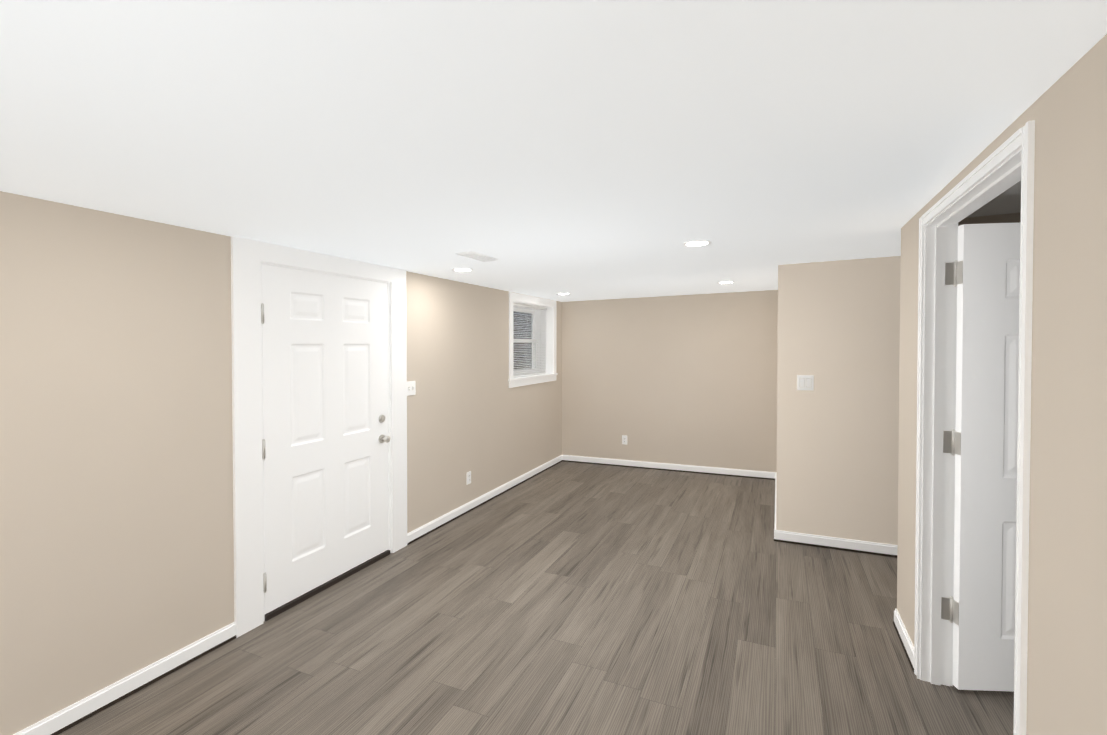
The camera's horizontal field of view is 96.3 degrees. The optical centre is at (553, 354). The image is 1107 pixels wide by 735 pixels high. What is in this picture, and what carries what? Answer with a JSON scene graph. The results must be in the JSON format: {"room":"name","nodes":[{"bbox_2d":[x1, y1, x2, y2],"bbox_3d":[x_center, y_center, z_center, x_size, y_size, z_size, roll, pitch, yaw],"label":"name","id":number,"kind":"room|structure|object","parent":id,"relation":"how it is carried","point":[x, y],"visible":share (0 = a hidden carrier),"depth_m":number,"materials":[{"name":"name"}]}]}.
{"room":"finished basement","nodes":[
{"label":"finished basement","id":0,"kind":"room"},
{"bbox_2d":[0,191,561,734],"bbox_3d":[-1.667,0.443,3.216,0.300,2.229,7.980,0,1,24],"label":"wall","id":1,"kind":"structure","parent":0,"point":[116,499],"depth_m":2.29,"materials":[{"name":"beige paint"}]},
{"bbox_2d":[13,622,235,734],"bbox_3d":[-2.450,1.531,1.117,0.017,0.106,3.479,0,1,24],"label":"baseboard","id":2,"kind":"structure","parent":1,"relation":"attached to","point":[91,705],"depth_m":2.25,"materials":[{"name":"white wood"}]},
{"bbox_2d":[231,236,406,637],"bbox_3d":[-1.552,0.438,3.353,0.238,2.190,1.366,0,1,24],"label":"door frame","id":3,"kind":"structure","parent":1,"relation":"attached to","point":[249,257],"depth_m":2.80,"materials":[{"name":"white wood"}]},
{"bbox_2d":[261,264,390,613],"bbox_3d":[-1.485,0.481,3.314,0.194,2.029,1.012,0,1,24],"label":"door leaf","id":4,"kind":"structure","parent":1,"relation":"in","point":[326,439],"depth_m":3.22,"materials":[{"name":"white wood"}]},
{"bbox_2d":[265,550,389,620],"bbox_3d":[-1.556,1.514,3.366,0.232,0.039,1.008,0,1,24],"label":"left door threshold sill","id":5,"kind":"structure","parent":1,"relation":"attached to","point":[302,598],"depth_m":3.22,"materials":[{"name":"brown metal"}]},
{"bbox_2d":[407,381,415,395],"bbox_3d":[-1.141,0.269,3.985,0.023,0.117,0.116,0,1,24],"label":"light switch","id":6,"kind":"object","parent":1,"relation":"attached to","point":[411,387],"visible":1,"depth_m":3.99,"materials":[{"name":"white plastic"}]},
{"bbox_2d":[466,471,470,484],"bbox_3d":[-0.809,1.178,4.749,0.010,0.118,0.072,0,1,24],"label":"electrical outlet","id":7,"kind":"object","parent":1,"relation":"attached to","point":[468,477],"visible":1,"depth_m":4.73,"materials":[{"name":"white plastic"}]},
{"bbox_2d":[407,455,564,544],"bbox_3d":[-0.525,1.442,5.373,0.017,0.104,3.135,0,1,24],"label":"baseboard","id":8,"kind":"structure","parent":1,"relation":"attached to","point":[422,531],"depth_m":4.84,"materials":[{"name":"white wood"}]},
{"bbox_2d":[508,292,557,387],"bbox_3d":[-0.354,-0.176,6.068,0.325,1.059,1.275,0,1,24],"label":"window unit","id":9,"kind":"structure","parent":1,"relation":"in","point":[519,323],"depth_m":6.32,"materials":[{"name":"white wood"}]},
{"bbox_2d":[513,303,546,376],"bbox_3d":[-0.321,-0.179,6.053,0.048,0.866,1.069,0,1,24],"label":"window blind","id":10,"kind":"object","parent":9,"relation":"attached to","point":[540,321],"visible":0.71,"depth_m":6.12,"materials":[{"name":"white plastic"}]},
{"bbox_2d":[59,461,1013,734],"bbox_3d":[1.249,1.559,1.914,6.700,0.237,8.380,0,1,24],"label":"floor","id":11,"kind":"structure","parent":0,"point":[563,597],"depth_m":2.63,"materials":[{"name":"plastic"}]},
{"bbox_2d":[0,0,1106,301],"bbox_3d":[1.249,-0.746,1.880,6.700,0.287,8.380,0,1,24],"label":"ceiling","id":12,"kind":"structure","parent":0,"point":[580,150],"depth_m":1.37,"materials":[{"name":"white paint"}]},
{"bbox_2d":[452,268,473,271],"bbox_3d":[-0.714,-0.668,3.900,0.176,0.009,0.176,0,1,24],"label":"recessed light","id":13,"kind":"object","parent":12,"relation":"in","point":[462,269],"visible":1,"depth_m":3.88,"materials":[{"name":"white"}]},
{"bbox_2d":[455,251,497,261],"bbox_3d":[-0.514,-0.660,3.348,0.130,0.016,0.320,0,1,24],"label":"ceiling vent","id":14,"kind":"object","parent":12,"relation":"in","point":[477,256],"visible":0.98,"depth_m":3.32,"materials":[{"name":"white metal"}]},
{"bbox_2d":[682,240,711,246],"bbox_3d":[0.873,-0.678,3.017,0.176,0.009,0.176,0,1,24],"label":"recessed light","id":15,"kind":"object","parent":12,"relation":"in","point":[694,243],"visible":0.96,"depth_m":3.00,"materials":[{"name":"white plastic"}]},
{"bbox_2d":[717,281,734,283],"bbox_3d":[1.704,-0.718,4.902,0.176,0.009,0.176,0,1,24],"label":"recessed light","id":16,"kind":"object","parent":12,"relation":"in","point":[722,282],"visible":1,"depth_m":4.89,"materials":[{"name":"white"}]},
{"bbox_2d":[562,290,777,471],"bbox_3d":[1.294,0.354,6.365,3.100,2.223,0.200,0,1,24],"label":"wall","id":17,"kind":"structure","parent":0,"point":[685,379],"depth_m":6.16,"materials":[{"name":"beige paint"}]},
{"bbox_2d":[622,435,626,444],"bbox_3d":[0.922,1.104,6.429,0.072,0.119,0.010,0,1,24],"label":"electrical outlet","id":18,"kind":"object","parent":17,"relation":"attached to","point":[624,439],"visible":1,"depth_m":6.42,"materials":[{"name":"white plastic"}]},
{"bbox_2d":[565,455,772,479],"bbox_3d":[1.349,1.402,6.236,2.660,0.122,0.017,0,1,24],"label":"baseboard","id":19,"kind":"structure","parent":17,"relation":"attached to","point":[568,458],"depth_m":6.17,"materials":[{"name":"white wood"}]},
{"bbox_2d":[776,256,900,544],"bbox_3d":[3.478,0.368,3.199,3.710,2.230,0.110,0,1,24],"label":"wall","id":20,"kind":"structure","parent":0,"point":[838,426],"depth_m":3.73,"materials":[{"name":"beige paint"}]},
{"bbox_2d":[773,472,776,518],"bbox_3d":[2.156,1.411,4.811,0.017,0.097,1.890,0,1,24],"label":"baseboard","id":21,"kind":"structure","parent":20,"relation":"attached to","point":[774,473],"depth_m":5.04,"materials":[{"name":"white wood"}]},
{"bbox_2d":[797,375,813,390],"bbox_3d":[1.942,0.215,3.823,0.116,0.120,0.014,0,1,24],"label":"light switch","id":22,"kind":"object","parent":20,"relation":"attached to","point":[805,382],"visible":1,"depth_m":3.82,"materials":[{"name":"white plastic"}]},
{"bbox_2d":[774,519,897,557],"bbox_3d":[3.394,1.417,3.182,3.617,0.134,0.017,0,1,24],"label":"baseboard","id":23,"kind":"structure","parent":20,"relation":"attached to","point":[859,546],"depth_m":3.75,"materials":[{"name":"white wood"}]},
{"bbox_2d":[958,213,1020,225],"bbox_3d":[3.286,0.388,2.034,2.880,2.219,0.110,0,1,24],"label":"wall","id":24,"kind":"structure","parent":0,"point":[1010,218],"depth_m":2.46,"materials":[{"name":"beige paint"}]},
{"bbox_2d":[966,181,1020,217],"bbox_3d":[2.286,-0.729,-0.329,2.990,0.219,5.210,0,1,24],"label":"ceiling","id":25,"kind":"structure","parent":0,"point":[1007,201],"depth_m":2.27,"materials":[{"name":"grey"}]},
{"bbox_2d":[897,34,1106,734],"bbox_3d":[0.915,0.445,0.419,0.110,2.210,5.010,0,1,24],"label":"wall","id":26,"kind":"structure","parent":0,"point":[1067,628],"depth_m":1.16,"materials":[{"name":"beige paint"}]},
{"bbox_2d":[893,608,913,671],"bbox_3d":[1.790,1.449,2.524,0.017,0.089,0.420,0,1,24],"label":"baseboard","id":27,"kind":"structure","parent":26,"relation":"attached to","point":[903,635],"depth_m":2.52,"materials":[{"name":"white wood"}]},
{"bbox_2d":[914,120,1034,734],"bbox_3d":[1.534,0.441,1.789,0.138,2.139,1.102,0,1,24],"label":"door frame","id":28,"kind":"structure","parent":26,"relation":"attached to","point":[1006,165],"depth_m":2.23,"materials":[{"name":"white wood"}]},
{"bbox_2d":[949,222,1020,691],"bbox_3d":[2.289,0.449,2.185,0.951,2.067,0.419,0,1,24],"label":"door leaf","id":29,"kind":"structure","parent":26,"relation":"in","point":[985,432],"depth_m":2.17,"materials":[{"name":"white wood"}]}
]}

